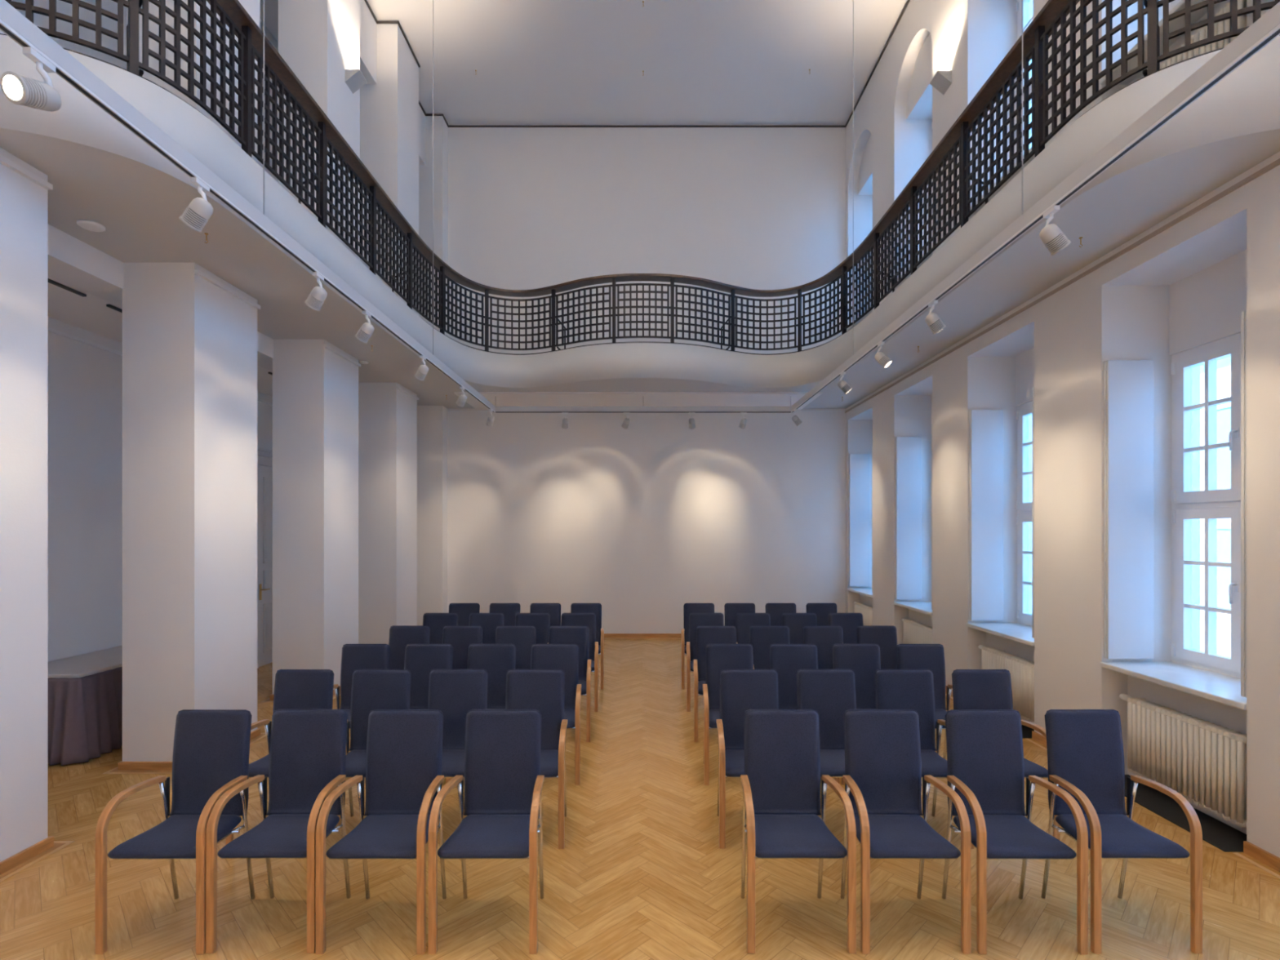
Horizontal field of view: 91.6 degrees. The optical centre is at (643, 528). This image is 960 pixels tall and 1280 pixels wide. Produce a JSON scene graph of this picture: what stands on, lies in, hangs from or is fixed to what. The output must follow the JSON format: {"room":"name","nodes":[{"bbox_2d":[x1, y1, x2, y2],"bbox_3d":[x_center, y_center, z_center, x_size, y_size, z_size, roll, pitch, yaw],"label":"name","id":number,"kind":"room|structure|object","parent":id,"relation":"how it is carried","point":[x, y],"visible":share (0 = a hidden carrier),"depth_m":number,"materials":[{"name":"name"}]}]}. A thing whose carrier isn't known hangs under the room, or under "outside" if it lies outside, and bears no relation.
{"room":"lecture hall","nodes":[
{"label":"lecture hall","id":0,"kind":"room"},
{"bbox_2d":[47,275,272,396],"bbox_3d":[-4.875,-1.945,4.210,0.850,0.110,13.320,0,0,0],"label":"ceiling","id":1,"kind":"structure","parent":0,"point":[90,313],"depth_m":5.47,"materials":[{"name":"white paint"}]},
{"bbox_2d":[47,223,273,371],"bbox_3d":[-4.275,-1.995,4.210,0.350,0.210,13.320,0,0,0],"label":"lintel","id":2,"kind":"object","parent":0,"point":[71,261],"depth_m":4.69,"materials":[{"name":"white paint"}]},
{"bbox_2d":[47,0,278,675],"bbox_3d":[-5.400,-2.580,4.210,0.200,8.960,13.320,0,0,0],"label":"wall","id":3,"kind":"structure","parent":0,"point":[85,380],"depth_m":5.89,"materials":[{"name":"white paint"}]},
{"bbox_2d":[257,447,272,668],"bbox_3d":[-5.250,0.400,9.025,0.100,3.000,1.370,0,0,0],"label":"door","id":4,"kind":"structure","parent":3,"relation":"in","point":[264,456],"depth_m":8.65,"materials":[{"name":"white paint"}]},
{"bbox_2d":[360,0,425,165],"bbox_3d":[-3.820,-6.615,4.210,0.240,0.890,13.320,0,0,0],"label":"lintel","id":5,"kind":"object","parent":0,"point":[367,23],"visible":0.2,"depth_m":8.46,"materials":[{"name":"white paint"}]},
{"bbox_2d":[260,0,907,124],"bbox_3d":[-0.600,-7.135,4.210,9.800,0.150,13.720,0,0,0],"label":"ceiling","id":6,"kind":"structure","parent":0,"point":[535,62],"depth_m":9.32,"materials":[{"name":"white paint"}]},
{"bbox_2d":[0,0,1279,412],"bbox_3d":[0.000,-4.440,4.278,4.692,5.240,10.956,0,0,0],"label":"track","id":7,"kind":"object","parent":6,"relation":"hanging from","point":[13,24],"visible":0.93,"depth_m":3.25,"materials":[{"name":"white metal"}]},
{"bbox_2d":[0,46,61,111],"bbox_3d":[-2.329,-1.704,2.378,0.107,0.230,0.171,0,0,12],"label":"track spotlight","id":8,"kind":"object","parent":7,"relation":"hanging from","point":[18,89],"visible":1,"depth_m":2.35,"materials":[{"name":"white paint"}]},
{"bbox_2d":[179,177,213,232],"bbox_3d":[-2.348,-1.693,3.276,0.162,0.254,0.113,0,0,0],"label":"track spotlight","id":9,"kind":"object","parent":7,"relation":"hanging from","point":[199,211],"visible":1,"depth_m":3.24,"materials":[{"name":"white paint"}]},
{"bbox_2d":[304,271,327,311],"bbox_3d":[-2.346,-1.693,4.469,0.165,0.252,0.105,0,0,27],"label":"track spotlight","id":10,"kind":"object","parent":7,"relation":"hanging from","point":[317,297],"visible":1,"depth_m":4.44,"materials":[{"name":"white paint"}]},
{"bbox_2d":[1039,204,1071,255],"bbox_3d":[2.348,-1.693,3.555,0.163,0.253,0.111,0,0,0],"label":"track spotlight","id":11,"kind":"object","parent":7,"relation":"hanging from","point":[1054,239],"visible":1,"depth_m":3.52,"materials":[{"name":"white paint"}]},
{"bbox_2d":[0,637,1279,959],"bbox_3d":[-0.600,1.960,4.210,9.800,0.120,13.720,0,0,0],"label":"floor","id":12,"kind":"structure","parent":0,"point":[642,872],"depth_m":3.25,"materials":[{"name":"brown wood"}]},
{"bbox_2d":[0,147,75,882],"bbox_3d":[-3.825,-0.100,3.310,0.740,4.000,0.950,0,0,0],"label":"pillar","id":13,"kind":"structure","parent":12,"relation":"on","point":[24,841],"depth_m":3.55,"materials":[{"name":"white paint"}]},
{"bbox_2d":[47,644,122,765],"bbox_3d":[-4.888,1.540,5.780,0.794,0.720,1.639,0,0,0],"label":"table","id":14,"kind":"object","parent":12,"relation":"on","point":[85,712],"visible":0.25,"depth_m":5.12,"materials":[{"name":"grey fabric"}]},
{"bbox_2d":[94,709,255,954],"bbox_3d":[-2.203,1.415,2.993,0.486,0.973,0.434,0,0,0],"label":"armchair","id":15,"kind":"object","parent":12,"relation":"on","point":[211,747],"visible":0.94,"depth_m":3.13,"materials":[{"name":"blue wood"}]},
{"bbox_2d":[102,262,266,773],"bbox_3d":[-3.825,-0.100,5.310,0.740,4.000,0.970,0,0,0],"label":"pillar","id":16,"kind":"structure","parent":12,"relation":"on","point":[189,335],"depth_m":4.91,"materials":[{"name":"white paint"}]},
{"bbox_2d":[205,709,351,953],"bbox_3d":[-1.714,1.415,3.000,0.486,0.973,0.434,0,0,0],"label":"armchair","id":17,"kind":"object","parent":12,"relation":"on","point":[308,748],"visible":0.98,"depth_m":3.15,"materials":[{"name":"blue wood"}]},
{"bbox_2d":[225,669,333,844],"bbox_3d":[-2.236,1.415,3.910,0.486,0.973,0.434,0,0,0],"label":"armchair","id":18,"kind":"object","parent":12,"relation":"on","point":[294,689],"visible":0.31,"depth_m":4.08,"materials":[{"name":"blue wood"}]},
{"bbox_2d":[261,339,360,702],"bbox_3d":[-3.825,-0.100,7.320,0.740,4.000,1.010,0,0,0],"label":"pillar","id":19,"kind":"structure","parent":12,"relation":"on","point":[315,382],"depth_m":6.90,"materials":[{"name":"white paint"}]},
{"bbox_2d":[333,644,390,729],"bbox_3d":[-2.237,1.415,4.823,0.486,0.973,0.434,0,0,0],"label":"armchair","id":20,"kind":"object","parent":12,"relation":"on","point":[354,656],"visible":0.3,"depth_m":4.99,"materials":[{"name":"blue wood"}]},
{"bbox_2d":[345,669,410,816],"bbox_3d":[-1.728,1.415,3.910,0.486,0.973,0.434,0,0,0],"label":"armchair","id":21,"kind":"object","parent":12,"relation":"on","point":[371,689],"visible":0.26,"depth_m":4.07,"materials":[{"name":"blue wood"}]},
{"bbox_2d":[315,709,446,954],"bbox_3d":[-1.219,1.415,2.994,0.486,0.973,0.434,0,0,0],"label":"armchair","id":22,"kind":"object","parent":12,"relation":"on","point":[404,778],"visible":0.96,"depth_m":3.14,"materials":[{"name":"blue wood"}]},
{"bbox_2d":[358,382,418,644],"bbox_3d":[-3.825,-0.100,9.335,0.740,4.000,0.980,0,0,0],"label":"pillar","id":23,"kind":"structure","parent":12,"relation":"on","point":[388,411],"depth_m":8.93,"materials":[{"name":"white paint"}]},
{"bbox_2d":[388,625,430,669],"bbox_3d":[-2.238,1.415,5.766,0.486,0.973,0.434,0,0,0],"label":"armchair","id":24,"kind":"object","parent":12,"relation":"on","point":[400,636],"visible":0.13,"depth_m":5.94,"materials":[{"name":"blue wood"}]},
{"bbox_2d":[404,644,453,785],"bbox_3d":[-1.729,1.415,4.825,0.486,0.973,0.434,0,0,0],"label":"armchair","id":25,"kind":"object","parent":12,"relation":"on","point":[420,660],"visible":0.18,"depth_m":4.99,"materials":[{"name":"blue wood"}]},
{"bbox_2d":[417,405,447,625],"bbox_3d":[-4.030,-0.100,10.735,1.220,4.000,0.270,0,0,0],"label":"pillar","id":26,"kind":"structure","parent":12,"relation":"on","point":[432,420],"depth_m":10.60,"materials":[{"name":"white paint"}]},
{"bbox_2d":[422,613,457,644],"bbox_3d":[-2.236,1.415,6.671,0.486,0.973,0.434,0,0,0],"label":"armchair","id":27,"kind":"object","parent":12,"relation":"on","point":[436,622],"visible":0.16,"depth_m":6.84,"materials":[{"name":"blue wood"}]},
{"bbox_2d":[427,669,488,777],"bbox_3d":[-1.221,1.415,3.914,0.486,0.973,0.434,0,0,0],"label":"armchair","id":28,"kind":"object","parent":12,"relation":"on","point":[453,692],"visible":0.32,"depth_m":4.08,"materials":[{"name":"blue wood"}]},
{"bbox_2d":[441,626,483,669],"bbox_3d":[-1.729,1.415,5.760,0.486,0.973,0.434,0,0,0],"label":"armchair","id":29,"kind":"object","parent":12,"relation":"on","point":[460,637],"visible":0.17,"depth_m":5.93,"materials":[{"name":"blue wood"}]},
{"bbox_2d":[448,603,479,626],"bbox_3d":[-2.237,1.415,7.587,0.486,0.973,0.434,0,0,0],"label":"armchair","id":30,"kind":"object","parent":12,"relation":"on","point":[463,611],"visible":0.12,"depth_m":7.76,"materials":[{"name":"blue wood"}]},
{"bbox_2d":[445,644,515,783],"bbox_3d":[-1.222,1.415,4.830,0.486,0.973,0.434,0,0,0],"label":"armchair","id":31,"kind":"object","parent":12,"relation":"on","point":[496,660],"visible":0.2,"depth_m":5.00,"materials":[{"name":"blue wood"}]},
{"bbox_2d":[428,709,544,954],"bbox_3d":[-0.718,1.415,2.996,0.486,0.973,0.434,0,0,0],"label":"armchair","id":32,"kind":"object","parent":12,"relation":"on","point":[504,782],"visible":1,"depth_m":3.15,"materials":[{"name":"blue fabric"}]},
{"bbox_2d":[468,613,504,644],"bbox_3d":[-1.728,1.415,6.669,0.486,0.973,0.434,0,0,0],"label":"armchair","id":33,"kind":"object","parent":12,"relation":"on","point":[489,622],"visible":0.18,"depth_m":6.84,"materials":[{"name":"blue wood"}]},
{"bbox_2d":[488,603,520,626],"bbox_3d":[-1.730,1.415,7.588,0.486,0.973,0.434,0,0,0],"label":"armchair","id":34,"kind":"object","parent":12,"relation":"on","point":[509,611],"visible":0.16,"depth_m":7.76,"materials":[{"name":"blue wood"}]},
{"bbox_2d":[495,626,536,669],"bbox_3d":[-1.220,1.415,5.758,0.486,0.973,0.434,0,0,0],"label":"armchair","id":35,"kind":"object","parent":12,"relation":"on","point":[523,637],"visible":0.19,"depth_m":5.93,"materials":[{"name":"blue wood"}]},
{"bbox_2d":[515,613,550,644],"bbox_3d":[-1.220,1.415,6.669,0.486,0.973,0.434,0,0,0],"label":"armchair","id":36,"kind":"object","parent":12,"relation":"on","point":[541,621],"visible":0.16,"depth_m":6.84,"materials":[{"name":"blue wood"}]},
{"bbox_2d":[505,669,567,848],"bbox_3d":[-0.712,1.415,3.910,0.486,0.973,0.434,0,0,0],"label":"armchair","id":37,"kind":"object","parent":12,"relation":"on","point":[543,691],"visible":0.55,"depth_m":4.07,"materials":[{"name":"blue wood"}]},
{"bbox_2d":[529,603,560,626],"bbox_3d":[-1.221,1.415,7.582,0.486,0.973,0.434,0,0,0],"label":"armchair","id":38,"kind":"object","parent":12,"relation":"on","point":[553,610],"visible":0.16,"depth_m":7.76,"materials":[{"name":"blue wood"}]},
{"bbox_2d":[530,644,581,785],"bbox_3d":[-0.713,1.415,4.826,0.486,0.973,0.434,0,0,0],"label":"armchair","id":39,"kind":"object","parent":12,"relation":"on","point":[565,657],"visible":0.52,"depth_m":4.99,"materials":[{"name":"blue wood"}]},
{"bbox_2d":[548,626,591,742],"bbox_3d":[-0.712,1.415,5.758,0.486,0.973,0.434,0,0,0],"label":"armchair","id":40,"kind":"object","parent":12,"relation":"on","point":[578,635],"visible":0.4,"depth_m":5.92,"materials":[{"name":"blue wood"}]},
{"bbox_2d":[560,613,598,711],"bbox_3d":[-0.713,1.415,6.675,0.486,0.973,0.434,0,0,0],"label":"armchair","id":41,"kind":"object","parent":12,"relation":"on","point":[588,620],"visible":0.32,"depth_m":6.84,"materials":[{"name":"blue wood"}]},
{"bbox_2d":[570,603,604,688],"bbox_3d":[-0.713,1.415,7.584,0.486,0.973,0.434,0,0,0],"label":"armchair","id":42,"kind":"object","parent":12,"relation":"on","point":[596,608],"visible":0.38,"depth_m":7.75,"materials":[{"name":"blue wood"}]},
{"bbox_2d":[680,603,714,688],"bbox_3d":[0.697,1.415,7.581,0.486,0.973,0.434,0,0,0],"label":"armchair","id":43,"kind":"object","parent":12,"relation":"on","point":[688,608],"visible":0.4,"depth_m":7.75,"materials":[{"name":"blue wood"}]},
{"bbox_2d":[686,613,724,711],"bbox_3d":[0.696,1.415,6.676,0.486,0.973,0.434,0,0,0],"label":"armchair","id":44,"kind":"object","parent":12,"relation":"on","point":[695,620],"visible":0.38,"depth_m":6.84,"materials":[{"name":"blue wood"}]},
{"bbox_2d":[693,626,736,742],"bbox_3d":[0.697,1.415,5.758,0.486,0.973,0.434,0,0,0],"label":"armchair","id":45,"kind":"object","parent":12,"relation":"on","point":[705,635],"visible":0.46,"depth_m":5.92,"materials":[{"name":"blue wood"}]},
{"bbox_2d":[702,643,753,785],"bbox_3d":[0.696,1.415,4.830,0.486,0.973,0.434,0,0,0],"label":"armchair","id":46,"kind":"object","parent":12,"relation":"on","point":[718,657],"visible":0.53,"depth_m":4.99,"materials":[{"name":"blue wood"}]},
{"bbox_2d":[724,603,755,626],"bbox_3d":[1.208,1.415,7.585,0.486,0.973,0.434,0,0,0],"label":"armchair","id":47,"kind":"object","parent":12,"relation":"on","point":[731,610],"visible":0.16,"depth_m":7.76,"materials":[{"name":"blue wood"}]},
{"bbox_2d":[716,669,778,848],"bbox_3d":[0.697,1.415,3.914,0.486,0.973,0.434,0,0,0],"label":"armchair","id":48,"kind":"object","parent":12,"relation":"on","point":[740,691],"visible":0.57,"depth_m":4.07,"materials":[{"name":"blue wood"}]},
{"bbox_2d":[735,613,770,644],"bbox_3d":[1.209,1.415,6.673,0.486,0.973,0.434,0,0,0],"label":"armchair","id":49,"kind":"object","parent":12,"relation":"on","point":[744,621],"visible":0.15,"depth_m":6.84,"materials":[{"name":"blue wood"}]},
{"bbox_2d":[749,625,790,669],"bbox_3d":[1.208,1.415,5.763,0.486,0.973,0.434,0,0,0],"label":"armchair","id":50,"kind":"object","parent":12,"relation":"on","point":[761,637],"visible":0.21,"depth_m":5.93,"materials":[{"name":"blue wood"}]},
{"bbox_2d":[764,603,796,625],"bbox_3d":[1.720,1.415,7.584,0.486,0.973,0.434,0,0,0],"label":"armchair","id":51,"kind":"object","parent":12,"relation":"on","point":[775,611],"visible":0.12,"depth_m":7.76,"materials":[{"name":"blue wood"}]},
{"bbox_2d":[740,709,856,953],"bbox_3d":[0.710,1.415,2.999,0.486,0.973,0.434,0,0,0],"label":"armchair","id":52,"kind":"object","parent":12,"relation":"on","point":[780,781],"visible":1,"depth_m":3.15,"materials":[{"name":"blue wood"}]},
{"bbox_2d":[781,613,817,644],"bbox_3d":[1.721,1.415,6.672,0.486,0.973,0.434,0,0,0],"label":"armchair","id":53,"kind":"object","parent":12,"relation":"on","point":[796,622],"visible":0.2,"depth_m":6.84,"materials":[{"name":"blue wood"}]},
{"bbox_2d":[768,644,839,783],"bbox_3d":[1.209,1.415,4.819,0.486,0.973,0.434,0,0,0],"label":"armchair","id":54,"kind":"object","parent":12,"relation":"on","point":[786,660],"visible":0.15,"depth_m":4.99,"materials":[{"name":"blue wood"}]},
{"bbox_2d":[805,603,837,625],"bbox_3d":[2.232,1.415,7.589,0.486,0.973,0.434,0,0,0],"label":"armchair","id":55,"kind":"object","parent":12,"relation":"on","point":[822,611],"visible":0.16,"depth_m":7.76,"materials":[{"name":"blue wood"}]},
{"bbox_2d":[802,625,843,669],"bbox_3d":[1.720,1.415,5.764,0.486,0.973,0.434,0,0,0],"label":"armchair","id":56,"kind":"object","parent":12,"relation":"on","point":[824,637],"visible":0.16,"depth_m":5.93,"materials":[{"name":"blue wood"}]},
{"bbox_2d":[795,669,856,777],"bbox_3d":[1.208,1.415,3.919,0.486,0.973,0.434,0,0,0],"label":"armchair","id":57,"kind":"object","parent":12,"relation":"on","point":[830,693],"visible":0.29,"depth_m":4.08,"materials":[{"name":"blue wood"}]},
{"bbox_2d":[827,613,862,644],"bbox_3d":[2.232,1.415,6.675,0.486,0.973,0.434,0,0,0],"label":"armchair","id":58,"kind":"object","parent":12,"relation":"on","point":[849,622],"visible":0.12,"depth_m":6.85,"materials":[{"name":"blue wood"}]},
{"bbox_2d":[831,644,880,785],"bbox_3d":[1.720,1.415,4.828,0.486,0.973,0.434,0,0,0],"label":"armchair","id":59,"kind":"object","parent":12,"relation":"on","point":[864,660],"visible":0.24,"depth_m":5.00,"materials":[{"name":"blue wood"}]},
{"bbox_2d":[856,626,897,669],"bbox_3d":[2.233,1.415,5.761,0.486,0.973,0.434,0,0,0],"label":"armchair","id":60,"kind":"object","parent":12,"relation":"on","point":[886,637],"visible":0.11,"depth_m":5.93,"materials":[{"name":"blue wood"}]},
{"bbox_2d":[840,709,970,954],"bbox_3d":[1.222,1.415,2.997,0.486,0.973,0.434,0,0,0],"label":"armchair","id":61,"kind":"object","parent":12,"relation":"on","point":[882,777],"visible":0.94,"depth_m":3.15,"materials":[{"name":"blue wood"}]},
{"bbox_2d":[874,669,973,848],"bbox_3d":[1.721,1.415,3.911,0.486,0.973,0.434,0,0,0],"label":"armchair","id":62,"kind":"object","parent":12,"relation":"on","point":[895,689],"visible":0.48,"depth_m":4.07,"materials":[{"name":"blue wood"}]},
{"bbox_2d":[895,644,952,759],"bbox_3d":[2.233,1.415,4.822,0.486,0.973,0.434,0,0,0],"label":"armchair","id":63,"kind":"object","parent":12,"relation":"on","point":[908,656],"visible":0.34,"depth_m":4.99,"materials":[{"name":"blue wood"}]},
{"bbox_2d":[951,669,1060,840],"bbox_3d":[2.233,1.415,3.912,0.486,0.973,0.434,0,0,0],"label":"armchair","id":64,"kind":"object","parent":12,"relation":"on","point":[972,689],"visible":0.24,"depth_m":4.08,"materials":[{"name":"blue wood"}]},
{"bbox_2d":[942,709,1088,954],"bbox_3d":[1.743,1.415,2.993,0.486,0.973,0.434,0,0,0],"label":"armchair","id":65,"kind":"object","parent":12,"relation":"on","point":[985,764],"visible":0.93,"depth_m":3.12,"materials":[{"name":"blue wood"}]},
{"bbox_2d":[1040,709,1202,953],"bbox_3d":[2.258,1.415,2.998,0.486,0.973,0.434,0,0,0],"label":"armchair","id":66,"kind":"object","parent":12,"relation":"on","point":[1085,747],"visible":0.94,"depth_m":3.14,"materials":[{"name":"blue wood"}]},
{"bbox_2d":[1124,774,1246,852],"bbox_3d":[3.579,1.897,4.228,0.319,0.006,1.135,0,0,0],"label":"duct","id":67,"kind":"object","parent":12,"relation":"on","point":[1224,837],"visible":0.57,"depth_m":4.05,"materials":[{"name":"black metal"}]},
{"bbox_2d":[447,127,845,633],"bbox_3d":[-0.600,-2.580,10.970,9.800,8.960,0.200,0,0,0],"label":"wall","id":68,"kind":"structure","parent":0,"point":[643,521],"depth_m":10.87,"materials":[{"name":"white paint"}]},
{"bbox_2d":[453,391,822,409],"bbox_3d":[-0.075,-2.087,10.210,5.650,0.025,1.320,0,0,0],"label":"ceiling","id":69,"kind":"structure","parent":68,"relation":"attached to","point":[496,398],"depth_m":9.93,"materials":[{"name":"white paint"}]},
{"bbox_2d":[845,124,872,613],"bbox_3d":[3.920,-2.580,10.815,0.760,8.960,0.110,0,0,0],"label":"wall","id":70,"kind":"structure","parent":0,"point":[859,433],"depth_m":10.76,"materials":[{"name":"white paint"}]},
{"bbox_2d":[848,171,1246,420],"bbox_3d":[3.920,-2.235,7.205,0.760,0.710,7.110,0,0,0],"label":"wall","id":71,"kind":"structure","parent":0,"point":[1216,233],"depth_m":4.45,"materials":[{"name":"white paint"}]},
{"bbox_2d":[859,594,1246,834],"bbox_3d":[4.020,1.482,7.205,0.560,0.835,7.110,0,0,0],"label":"wall","id":72,"kind":"structure","parent":0,"point":[1231,717],"depth_m":4.42,"materials":[{"name":"white paint"}]},
{"bbox_2d":[847,445,872,597],"bbox_3d":[3.840,-0.138,10.182,0.640,2.405,1.155,0,0,0],"label":"window","id":73,"kind":"structure","parent":72,"relation":"in","point":[859,464],"depth_m":10.71,"materials":[{"name":"white paint"}]},
{"bbox_2d":[893,424,932,615],"bbox_3d":[3.840,-0.138,8.197,0.640,2.405,1.155,0,0,0],"label":"window","id":74,"kind":"structure","parent":72,"relation":"in","point":[908,449],"depth_m":8.72,"materials":[{"name":"white paint"}]},
{"bbox_2d":[896,436,921,599],"bbox_3d":[3.726,-0.147,8.734,0.348,2.285,0.022,0,0,0],"label":"shutter","id":75,"kind":"object","parent":74,"relation":"attached to","point":[908,449],"depth_m":8.72,"materials":[{"name":"white paint"}]},
{"bbox_2d":[902,618,932,644],"bbox_3d":[3.661,1.525,8.180,0.154,0.550,1.040,0,0,0],"label":"radiator","id":76,"kind":"object","parent":72,"relation":"attached to","point":[914,633],"visible":0.48,"depth_m":8.18,"materials":[{"name":"beige metal"}]},
{"bbox_2d":[966,386,1034,646],"bbox_3d":[3.840,-0.138,6.213,0.640,2.405,1.155,0,0,0],"label":"window","id":77,"kind":"structure","parent":72,"relation":"in","point":[985,426],"depth_m":6.74,"materials":[{"name":"white paint"}]},
{"bbox_2d":[970,409,1003,620],"bbox_3d":[3.726,-0.147,6.749,0.348,2.285,0.022,0,0,0],"label":"shutter","id":78,"kind":"object","parent":77,"relation":"attached to","point":[986,425],"depth_m":6.74,"materials":[{"name":"white paint"}]},
{"bbox_2d":[1031,386,1034,638],"bbox_3d":[3.726,-0.147,5.676,0.348,2.285,0.022,0,0,0],"label":"shutter","id":79,"kind":"object","parent":77,"relation":"attached to","point":[1033,388],"depth_m":5.67,"materials":[{"name":"white paint"}]},
{"bbox_2d":[978,644,1034,723],"bbox_3d":[3.661,1.525,6.195,0.154,0.550,1.040,0,0,0],"label":"radiator","id":80,"kind":"object","parent":72,"relation":"attached to","point":[1021,670],"visible":0.56,"depth_m":5.96,"materials":[{"name":"beige metal"}]},
{"bbox_2d":[1099,310,1246,710],"bbox_3d":[3.840,-0.138,4.228,0.640,2.405,1.155,0,0,0],"label":"window","id":81,"kind":"structure","parent":72,"relation":"in","point":[1128,384],"depth_m":4.70,"materials":[{"name":"white paint"}]},
{"bbox_2d":[1103,360,1106,657],"bbox_3d":[3.726,-0.147,4.790,0.348,2.285,0.022,0,0,0],"label":"shutter","id":82,"kind":"object","parent":81,"relation":"attached to","point":[1104,362],"depth_m":4.79,"materials":[{"name":"white paint"}]},
{"bbox_2d":[1106,360,1153,658],"bbox_3d":[3.726,-0.147,4.764,0.348,2.285,0.022,0,0,0],"label":"shutter","id":83,"kind":"object","parent":81,"relation":"attached to","point":[1129,383],"depth_m":4.75,"materials":[{"name":"white paint"}]},
{"bbox_2d":[1240,311,1244,697],"bbox_3d":[3.726,-0.147,3.691,0.348,2.285,0.022,0,0,0],"label":"shutter","id":84,"kind":"object","parent":81,"relation":"attached to","point":[1242,313],"depth_m":3.69,"materials":[{"name":"white paint"}]},
{"bbox_2d":[1244,310,1246,697],"bbox_3d":[3.726,-0.147,3.665,0.348,2.285,0.022,0,0,0],"label":"shutter","id":85,"kind":"object","parent":81,"relation":"attached to","point":[1245,310],"depth_m":3.67,"materials":[{"name":"white paint"}]},
{"bbox_2d":[1119,693,1246,827],"bbox_3d":[3.661,1.525,4.210,0.154,0.550,1.040,0,0,0],"label":"radiator","id":86,"kind":"object","parent":72,"relation":"attached to","point":[1204,762],"visible":0.87,"depth_m":4.08,"materials":[{"name":"beige metal"}]},
{"bbox_2d":[848,0,1279,857],"bbox_3d":[3.920,-2.580,6.790,0.760,8.960,7.940,0,0,0],"label":"wall","id":87,"kind":"structure","parent":0,"point":[1087,323],"depth_m":5.32,"materials":[{"name":"white paint"}]},
{"bbox_2d":[364,0,910,127],"bbox_3d":[-0.080,-7.022,4.210,7.240,0.025,13.320,0,0,0],"label":"trim","id":88,"kind":"structure","parent":87,"relation":"attached to","point":[366,1],"depth_m":10.85,"materials":[{"name":"white paint"}]},
{"bbox_2d":[0,34,1279,408],"bbox_3d":[-0.650,-2.345,7.053,9.300,0.490,7.635,0,0,0],"label":"balcony slab","id":89,"kind":"object","parent":87,"relation":"attached to","point":[99,171],"visible":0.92,"depth_m":4.53,"materials":[{"name":"paint"}]},
{"bbox_2d":[126,0,260,165],"bbox_3d":[-3.675,-4.825,5.145,0.530,4.470,0.790,0,0,0],"label":"pillar","id":90,"kind":"structure","parent":89,"relation":"on","point":[252,7],"depth_m":4.75,"materials":[{"name":"white paint"}]},
{"bbox_2d":[278,0,359,260],"bbox_3d":[-3.675,-4.825,7.105,0.530,4.470,0.770,0,0,0],"label":"pillar","id":91,"kind":"structure","parent":89,"relation":"on","point":[319,40],"depth_m":6.72,"materials":[{"name":"white paint"}]},
{"bbox_2d":[360,20,418,315],"bbox_3d":[-3.675,-4.825,9.050,0.530,4.470,0.820,0,0,0],"label":"pillar","id":92,"kind":"structure","parent":89,"relation":"on","point":[389,107],"depth_m":8.64,"materials":[{"name":"white paint"}]},
{"bbox_2d":[418,115,448,336],"bbox_3d":[-3.675,-4.825,10.720,0.530,4.470,0.300,0,0,0],"label":"pillar","id":93,"kind":"structure","parent":89,"relation":"on","point":[440,127],"depth_m":10.57,"materials":[{"name":"white paint"}]},
{"bbox_2d":[0,0,1279,355],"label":"railing","id":94,"kind":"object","parent":89,"relation":"on","point":[1175,24],"depth_m":5.19,"materials":[{"name":"black metal"}]},
{"bbox_2d":[1243,840,1279,872],"bbox_3d":[3.580,1.865,3.235,0.120,0.070,0.830,0,0,0],"label":"baseboard","id":95,"kind":"structure","parent":87,"relation":"attached to","point":[1273,861],"depth_m":3.54,"materials":[{"name":"brown wood"}]},
{"bbox_2d":[931,249,1246,424],"bbox_3d":[4.180,-1.610,6.213,0.240,0.540,5.125,0,0,0],"label":"wall","id":96,"kind":"structure","parent":0,"point":[1206,306],"depth_m":4.52,"materials":[{"name":"white paint"}]},
{"bbox_2d":[1128,0,1230,84],"bbox_3d":[4.020,-3.007,4.228,0.560,0.835,1.155,0,0,0],"label":"wall","id":97,"kind":"structure","parent":0,"point":[1217,6],"depth_m":4.31,"materials":[{"name":"white paint"}]},
{"bbox_2d":[1160,0,1246,69],"bbox_3d":[3.661,-2.965,4.210,0.154,0.550,1.040,0,0,0],"label":"radiator","id":98,"kind":"object","parent":97,"relation":"attached to","point":[1224,26],"visible":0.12,"depth_m":3.91,"materials":[{"name":"white metal"}]},
{"label":"outside","id":99,"kind":"structure","parent":0,"visible":0},
{"bbox_2d":[1200,644,1231,657],"bbox_3d":[10.650,2.950,8.000,12.700,0.100,56.000,0,0,0],"label":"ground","id":100,"kind":"structure","parent":99,"point":[1220,651],"depth_m":14.67,"materials":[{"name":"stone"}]},
{"bbox_2d":[1200,356,1231,650],"bbox_3d":[15.375,-0.750,8.000,3.250,7.300,56.000,0,0,0],"label":"building","id":101,"kind":"structure","parent":100,"relation":"on","point":[1224,366],"depth_m":15.04,"materials":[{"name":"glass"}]},
{"bbox_3d":[4.020,-3.008,6.212,0.560,0.835,1.155,0,0,0],"label":"wall","id":102,"kind":"structure","parent":0,"visible":0},
{"bbox_2d":[970,0,1034,214],"bbox_3d":[3.840,-4.598,6.213,0.640,2.345,1.155,0,0,0],"label":"window","id":103,"kind":"structure","parent":102,"relation":"in","point":[1026,23],"depth_m":6.67,"materials":[{"name":"white paint"}]},
{"bbox_3d":[3.920,-2.580,-0.735,0.760,8.960,0.830,0,0,0],"label":"wall","id":104,"kind":"structure","parent":0,"visible":0},
{"bbox_2d":[844,158,1279,413],"bbox_3d":[3.531,-2.038,4.210,0.018,0.025,13.320,0,0,0],"label":"trim","id":105,"kind":"structure","parent":104,"relation":"attached to","point":[1277,162],"depth_m":4.65,"materials":[{"name":"paint"}]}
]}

